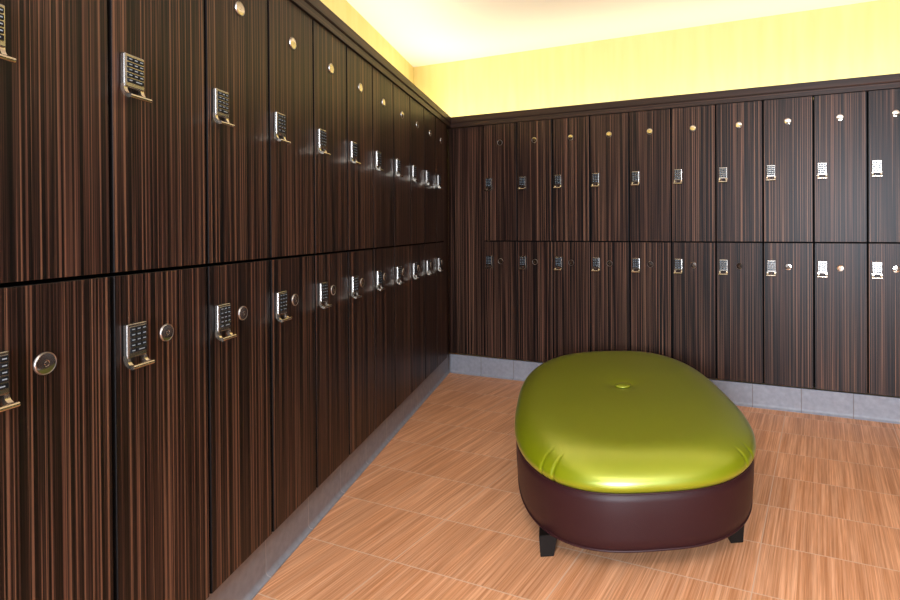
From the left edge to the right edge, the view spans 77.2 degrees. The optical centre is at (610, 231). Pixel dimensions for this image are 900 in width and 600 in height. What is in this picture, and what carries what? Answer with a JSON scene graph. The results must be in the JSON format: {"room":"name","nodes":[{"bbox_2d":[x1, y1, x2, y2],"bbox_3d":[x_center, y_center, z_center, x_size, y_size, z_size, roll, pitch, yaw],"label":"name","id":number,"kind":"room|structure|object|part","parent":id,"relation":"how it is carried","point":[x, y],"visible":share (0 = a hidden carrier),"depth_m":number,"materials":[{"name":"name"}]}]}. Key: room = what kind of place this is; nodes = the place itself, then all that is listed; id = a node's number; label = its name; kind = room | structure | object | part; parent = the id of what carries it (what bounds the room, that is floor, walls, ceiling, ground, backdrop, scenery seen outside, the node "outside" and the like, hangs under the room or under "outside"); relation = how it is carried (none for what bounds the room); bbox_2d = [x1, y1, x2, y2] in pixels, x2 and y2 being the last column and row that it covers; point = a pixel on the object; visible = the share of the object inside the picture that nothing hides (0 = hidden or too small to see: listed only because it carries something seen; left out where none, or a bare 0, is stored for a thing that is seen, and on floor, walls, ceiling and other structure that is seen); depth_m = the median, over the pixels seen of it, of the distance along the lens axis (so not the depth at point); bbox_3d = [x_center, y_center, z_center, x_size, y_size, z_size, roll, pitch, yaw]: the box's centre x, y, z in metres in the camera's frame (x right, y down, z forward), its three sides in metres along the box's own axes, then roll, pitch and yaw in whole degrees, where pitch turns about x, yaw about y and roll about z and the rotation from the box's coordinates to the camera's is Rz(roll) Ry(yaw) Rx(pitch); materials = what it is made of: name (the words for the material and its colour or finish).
{"room":"changing room","nodes":[
{"label":"changing room","id":0,"kind":"room"},
{"bbox_2d":[320,0,413,83],"bbox_3d":[-1.709,-0.187,1.715,0.120,2.720,7.185,0,0,-4],"label":"wall","id":1,"kind":"structure","parent":0,"point":[342,9],"depth_m":4.01,"materials":[{"name":"yellow paint"}]},
{"bbox_2d":[0,275,112,599],"bbox_3d":[-1.301,0.557,1.010,0.498,0.918,0.303,0,0,-4],"label":"locker","id":2,"kind":"object","parent":1,"relation":"attached to","point":[56,513],"visible":1,"depth_m":1.04,"materials":[{"name":"black wood"}]},
{"bbox_2d":[0,0,109,283],"bbox_3d":[-1.306,-0.363,1.005,0.498,0.918,0.303,0,0,-4],"label":"locker","id":3,"kind":"object","parent":2,"relation":"on","point":[54,150],"visible":1,"depth_m":1.04,"materials":[{"name":"black wood"}]},
{"bbox_2d":[100,266,208,599],"bbox_3d":[-1.321,0.555,1.315,0.498,0.918,0.303,0,0,-4],"label":"locker","id":4,"kind":"object","parent":1,"relation":"attached to","point":[158,317],"visible":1,"depth_m":1.31,"materials":[{"name":"black wood"}]},
{"bbox_2d":[104,0,205,273],"bbox_3d":[-1.326,-0.365,1.309,0.498,0.918,0.303,0,0,-4],"label":"locker","id":5,"kind":"object","parent":4,"relation":"on","point":[155,48],"visible":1,"depth_m":1.30,"materials":[{"name":"black wood"}]},
{"bbox_2d":[193,259,271,593],"bbox_3d":[-1.341,0.553,1.619,0.498,0.918,0.303,0,0,-4],"label":"locker","id":6,"kind":"object","parent":1,"relation":"attached to","point":[237,292],"visible":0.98,"depth_m":1.61,"materials":[{"name":"black wood"}]},
{"bbox_2d":[199,0,268,264],"bbox_3d":[-1.346,-0.366,1.613,0.498,0.918,0.303,0,0,-4],"label":"locker","id":7,"kind":"object","parent":6,"relation":"on","point":[235,31],"visible":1,"depth_m":1.60,"materials":[{"name":"black wood"}]},
{"bbox_2d":[264,255,315,531],"bbox_3d":[-1.361,0.551,1.923,0.498,0.918,0.303,0,0,-4],"label":"locker","id":8,"kind":"object","parent":1,"relation":"attached to","point":[292,301],"visible":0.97,"depth_m":1.91,"materials":[{"name":"black wood"}]},
{"bbox_2d":[264,0,313,258],"bbox_3d":[-1.365,-0.368,1.918,0.498,0.918,0.303,0,0,-4],"label":"locker","id":9,"kind":"object","parent":8,"relation":"on","point":[289,29],"visible":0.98,"depth_m":1.91,"materials":[{"name":"black wood"}]},
{"bbox_2d":[307,251,348,487],"bbox_3d":[-1.381,0.549,2.228,0.498,0.918,0.304,0,0,-4],"label":"locker","id":10,"kind":"object","parent":1,"relation":"attached to","point":[330,268],"visible":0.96,"depth_m":2.22,"materials":[{"name":"black wood"}]},
{"bbox_2d":[312,20,346,253],"bbox_3d":[-1.385,-0.370,2.222,0.498,0.918,0.304,0,0,-4],"label":"locker","id":11,"kind":"object","parent":10,"relation":"on","point":[328,52],"visible":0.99,"depth_m":2.21,"materials":[{"name":"black wood"}]},
{"bbox_2d":[343,249,374,454],"bbox_3d":[-1.401,0.548,2.532,0.498,0.918,0.303,0,0,-4],"label":"locker","id":12,"kind":"object","parent":1,"relation":"attached to","point":[360,261],"visible":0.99,"depth_m":2.53,"materials":[{"name":"black wood"}]},
{"bbox_2d":[345,46,372,250],"bbox_3d":[-1.405,-0.372,2.526,0.498,0.918,0.303,0,0,-4],"label":"locker","id":13,"kind":"object","parent":12,"relation":"on","point":[358,71],"visible":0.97,"depth_m":2.52,"materials":[{"name":"black wood"}]},
{"bbox_2d":[289,0,450,128],"bbox_3d":[-1.152,-0.868,1.744,0.067,0.083,5.379,0,0,-4],"label":"trim","id":14,"kind":"structure","parent":1,"relation":"attached to","point":[319,12],"depth_m":2.56,"materials":[{"name":"laminate"}]},
{"bbox_2d":[368,247,394,428],"bbox_3d":[-1.420,0.546,2.837,0.498,0.918,0.303,0,0,-4],"label":"locker","id":15,"kind":"object","parent":1,"relation":"attached to","point":[383,257],"visible":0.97,"depth_m":2.83,"materials":[{"name":"black wood"}]},
{"bbox_2d":[372,67,393,247],"bbox_3d":[-1.425,-0.374,2.831,0.498,0.918,0.303,0,0,-4],"label":"locker","id":16,"kind":"object","parent":15,"relation":"on","point":[382,88],"visible":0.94,"depth_m":2.83,"materials":[{"name":"black wood"}]},
{"bbox_2d":[389,245,411,408],"bbox_3d":[-1.440,0.544,3.141,0.498,0.918,0.304,0,0,-4],"label":"locker","id":17,"kind":"object","parent":1,"relation":"attached to","point":[402,253],"visible":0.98,"depth_m":3.14,"materials":[{"name":"black wood"}]},
{"bbox_2d":[393,84,410,245],"bbox_3d":[-1.445,-0.375,3.135,0.498,0.918,0.304,0,0,-4],"label":"locker","id":18,"kind":"object","parent":17,"relation":"on","point":[401,106],"visible":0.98,"depth_m":3.13,"materials":[{"name":"black wood"}]},
{"bbox_2d":[407,244,424,391],"bbox_3d":[-1.460,0.542,3.445,0.498,0.918,0.303,0,0,-4],"label":"locker","id":19,"kind":"object","parent":1,"relation":"attached to","point":[417,250],"visible":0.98,"depth_m":3.44,"materials":[{"name":"black wood"}]},
{"bbox_2d":[407,97,423,244],"bbox_3d":[-1.465,-0.377,3.439,0.498,0.918,0.303,0,0,-4],"label":"locker","id":20,"kind":"object","parent":19,"relation":"on","point":[416,110],"visible":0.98,"depth_m":3.43,"materials":[{"name":"black wood"}]},
{"bbox_2d":[420,242,436,378],"bbox_3d":[-1.480,0.540,3.750,0.498,0.918,0.304,0,0,-4],"label":"locker","id":21,"kind":"object","parent":1,"relation":"attached to","point":[430,248],"visible":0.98,"depth_m":3.75,"materials":[{"name":"black wood"}]},
{"bbox_2d":[423,108,435,242],"bbox_3d":[-1.485,-0.379,3.744,0.498,0.918,0.304,0,0,-4],"label":"locker","id":22,"kind":"object","parent":21,"relation":"on","point":[429,119],"visible":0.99,"depth_m":3.74,"materials":[{"name":"black wood"}]},
{"bbox_2d":[433,241,446,366],"bbox_3d":[-1.500,0.539,4.054,0.498,0.918,0.303,0,0,-4],"label":"locker","id":23,"kind":"object","parent":1,"relation":"attached to","point":[441,269],"visible":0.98,"depth_m":4.05,"materials":[{"name":"black wood"}]},
{"bbox_2d":[435,117,445,241],"bbox_3d":[-1.505,-0.381,4.048,0.498,0.918,0.303,0,0,-4],"label":"locker","id":24,"kind":"object","parent":23,"relation":"on","point":[440,129],"visible":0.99,"depth_m":4.04,"materials":[{"name":"black wood"}]},
{"bbox_2d":[252,373,899,599],"bbox_3d":[-0.384,1.220,1.179,6.017,0.100,6.503,0,0,21],"label":"floor","id":25,"kind":"structure","parent":0,"point":[440,512],"depth_m":2.07,"materials":[{"name":"tile"}]},
{"bbox_2d":[206,353,449,599],"bbox_3d":[-1.157,1.095,1.752,0.029,0.150,5.372,0,0,-4],"label":"baseboard","id":26,"kind":"structure","parent":25,"relation":"on","point":[251,576],"depth_m":2.13,"materials":[{"name":"grey tile"}]},
{"bbox_2d":[444,128,448,353],"bbox_3d":[-1.332,0.079,4.306,0.018,1.835,0.177,0,0,-4],"label":"trim","id":27,"kind":"structure","parent":26,"relation":"on","point":[447,234],"depth_m":4.36,"materials":[{"name":"laminate"}]},
{"bbox_2d":[514,351,755,556],"bbox_3d":[0.063,0.962,2.697,1.055,0.392,1.802,0,0,-6],"label":"ottoman","id":28,"kind":"object","parent":25,"relation":"on","point":[617,451],"visible":1,"depth_m":1.97,"materials":[{"name":"green leather"}]},
{"bbox_3d":[-0.226,1.125,1.946,0.066,0.078,0.066,0,0,-6],"label":"leg","id":29,"kind":"part","parent":28,"relation":"part of","materials":[{"name":"black"}]},
{"bbox_2d":[514,351,755,493],"bbox_3d":[0.063,0.823,2.696,1.055,0.111,1.802,0,0,-6],"label":"seat cushion","id":30,"kind":"object","parent":28,"relation":"on","point":[596,422],"depth_m":2.14,"materials":[{"name":"green leather"}]},
{"bbox_3d":[0.464,1.121,2.022,0.066,0.078,0.066,0,0,-6],"label":"leg","id":31,"kind":"part","parent":28,"relation":"part of","materials":[{"name":"black"}]},
{"bbox_2d":[449,354,899,423],"bbox_3d":[0.967,1.073,3.493,4.948,0.150,0.028,0,0,21],"label":"baseboard","id":32,"kind":"structure","parent":25,"relation":"on","point":[885,409],"depth_m":3.45,"materials":[{"name":"tile"}]},
{"bbox_2d":[448,126,485,355],"bbox_3d":[-1.156,0.077,4.337,0.363,1.835,0.018,0,0,21],"label":"filler panel","id":33,"kind":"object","parent":32,"relation":"on","point":[466,201],"depth_m":4.33,"materials":[{"name":"laminate"}]},
{"bbox_2d":[346,0,876,66],"bbox_3d":[-0.399,-1.600,1.161,6.017,0.100,6.503,0,0,21],"label":"ceiling","id":34,"kind":"structure","parent":0,"point":[424,32],"depth_m":3.94,"materials":[{"name":"beige paint"}]},
{"bbox_2d":[414,0,899,397],"bbox_3d":[0.719,-0.215,4.162,5.897,2.720,0.120,0,0,21],"label":"wall","id":35,"kind":"structure","parent":0,"point":[858,39],"depth_m":4.15,"materials":[{"name":"yellow paint"}]},
{"bbox_2d":[485,241,518,359],"bbox_3d":[-0.775,0.533,4.391,0.303,0.918,0.498,0,0,21],"label":"locker","id":36,"kind":"object","parent":35,"relation":"attached to","point":[501,257],"visible":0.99,"depth_m":4.18,"materials":[{"name":"black wood"}]},
{"bbox_2d":[484,122,517,240],"bbox_3d":[-0.780,-0.387,4.386,0.303,0.918,0.498,0,0,21],"label":"locker","id":37,"kind":"object","parent":36,"relation":"on","point":[500,140],"visible":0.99,"depth_m":4.18,"materials":[{"name":"black wood"}]},
{"bbox_2d":[518,241,553,361],"bbox_3d":[-0.491,0.532,4.280,0.303,0.918,0.498,0,0,21],"label":"locker","id":38,"kind":"object","parent":35,"relation":"attached to","point":[535,258],"visible":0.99,"depth_m":4.07,"materials":[{"name":"black wood"}]},
{"bbox_2d":[517,119,553,240],"bbox_3d":[-0.496,-0.387,4.274,0.303,0.918,0.498,0,0,21],"label":"locker","id":39,"kind":"object","parent":38,"relation":"on","point":[535,138],"visible":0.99,"depth_m":4.07,"materials":[{"name":"black wood"}]},
{"bbox_2d":[554,241,592,357],"bbox_3d":[-0.207,0.531,4.168,0.303,0.918,0.498,0,0,21],"label":"locker","id":40,"kind":"object","parent":35,"relation":"attached to","point":[572,259],"visible":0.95,"depth_m":3.96,"materials":[{"name":"black wood"}]},
{"bbox_2d":[553,116,590,240],"bbox_3d":[-0.212,-0.388,4.163,0.303,0.918,0.498,0,0,21],"label":"locker","id":41,"kind":"object","parent":40,"relation":"on","point":[571,136],"visible":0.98,"depth_m":3.95,"materials":[{"name":"black wood"}]},
{"bbox_2d":[591,241,633,351],"bbox_3d":[0.077,0.530,4.057,0.303,0.918,0.498,0,0,21],"label":"locker","id":42,"kind":"object","parent":35,"relation":"attached to","point":[610,260],"visible":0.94,"depth_m":3.85,"materials":[{"name":"black wood"}]},
{"bbox_2d":[590,112,629,240],"bbox_3d":[0.072,-0.389,4.051,0.303,0.918,0.498,0,0,21],"label":"locker","id":43,"kind":"object","parent":42,"relation":"on","point":[609,133],"visible":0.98,"depth_m":3.84,"materials":[{"name":"black wood"}]},
{"bbox_2d":[630,242,672,357],"bbox_3d":[0.361,0.530,3.945,0.303,0.918,0.498,0,0,21],"label":"locker","id":44,"kind":"object","parent":35,"relation":"attached to","point":[650,262],"visible":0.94,"depth_m":3.73,"materials":[{"name":"black wood"}]},
{"bbox_2d":[630,109,671,241],"bbox_3d":[0.356,-0.390,3.940,0.303,0.918,0.498,0,0,21],"label":"locker","id":45,"kind":"object","parent":44,"relation":"on","point":[650,131],"visible":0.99,"depth_m":3.73,"materials":[{"name":"black wood"}]},
{"bbox_2d":[449,73,899,128],"bbox_3d":[0.943,-0.889,3.485,4.977,0.083,0.066,0,0,21],"label":"trim","id":46,"kind":"structure","parent":35,"relation":"attached to","point":[888,81],"depth_m":3.61,"materials":[{"name":"laminate"}]},
{"bbox_2d":[672,242,716,378],"bbox_3d":[0.645,0.529,3.834,0.303,0.918,0.498,0,0,21],"label":"locker","id":47,"kind":"object","parent":35,"relation":"attached to","point":[694,264],"visible":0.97,"depth_m":3.62,"materials":[{"name":"black wood"}]},
{"bbox_2d":[672,105,716,241],"bbox_3d":[0.640,-0.391,3.828,0.303,0.918,0.498,0,0,21],"label":"locker","id":48,"kind":"object","parent":47,"relation":"on","point":[694,213],"visible":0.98,"depth_m":3.62,"materials":[{"name":"black wood"}]},
{"bbox_2d":[717,242,763,383],"bbox_3d":[0.928,0.528,3.722,0.303,0.918,0.498,0,0,21],"label":"locker","id":49,"kind":"object","parent":35,"relation":"attached to","point":[740,265],"visible":1,"depth_m":3.51,"materials":[{"name":"black wood"}]},
{"bbox_2d":[716,101,763,241],"bbox_3d":[0.924,-0.391,3.717,0.303,0.918,0.498,0,0,21],"label":"locker","id":50,"kind":"object","parent":49,"relation":"on","point":[739,126],"visible":0.99,"depth_m":3.51,"materials":[{"name":"black wood"}]},
{"bbox_2d":[764,242,813,387],"bbox_3d":[1.212,0.527,3.611,0.303,0.918,0.498,0,0,21],"label":"locker","id":51,"kind":"object","parent":35,"relation":"attached to","point":[788,266],"visible":1,"depth_m":3.40,"materials":[{"name":"black wood"}]},
{"bbox_2d":[763,96,813,241],"bbox_3d":[1.208,-0.392,3.605,0.303,0.918,0.498,0,0,21],"label":"locker","id":52,"kind":"object","parent":51,"relation":"on","point":[788,123],"visible":1,"depth_m":3.40,"materials":[{"name":"black wood"}]},
{"bbox_2d":[814,242,867,393],"bbox_3d":[1.496,0.526,3.499,0.303,0.918,0.498,0,0,21],"label":"locker","id":53,"kind":"object","parent":35,"relation":"attached to","point":[840,268],"visible":1,"depth_m":3.29,"materials":[{"name":"black wood"}]},
{"bbox_2d":[814,91,866,242],"bbox_3d":[1.492,-0.393,3.494,0.303,0.918,0.498,0,0,21],"label":"locker","id":54,"kind":"object","parent":53,"relation":"on","point":[840,120],"visible":1,"depth_m":3.29,"materials":[{"name":"black wood"}]},
{"bbox_2d":[867,242,899,396],"bbox_3d":[1.780,0.526,3.388,0.303,0.918,0.498,0,0,21],"label":"locker","id":55,"kind":"object","parent":35,"relation":"attached to","point":[883,259],"visible":0.99,"depth_m":3.20,"materials":[{"name":"black wood"}]},
{"bbox_2d":[867,88,899,242],"bbox_3d":[1.775,-0.394,3.382,0.303,0.918,0.498,0,0,21],"label":"locker","id":56,"kind":"object","parent":55,"relation":"on","point":[883,106],"visible":0.99,"depth_m":3.20,"materials":[{"name":"black wood"}]}
]}

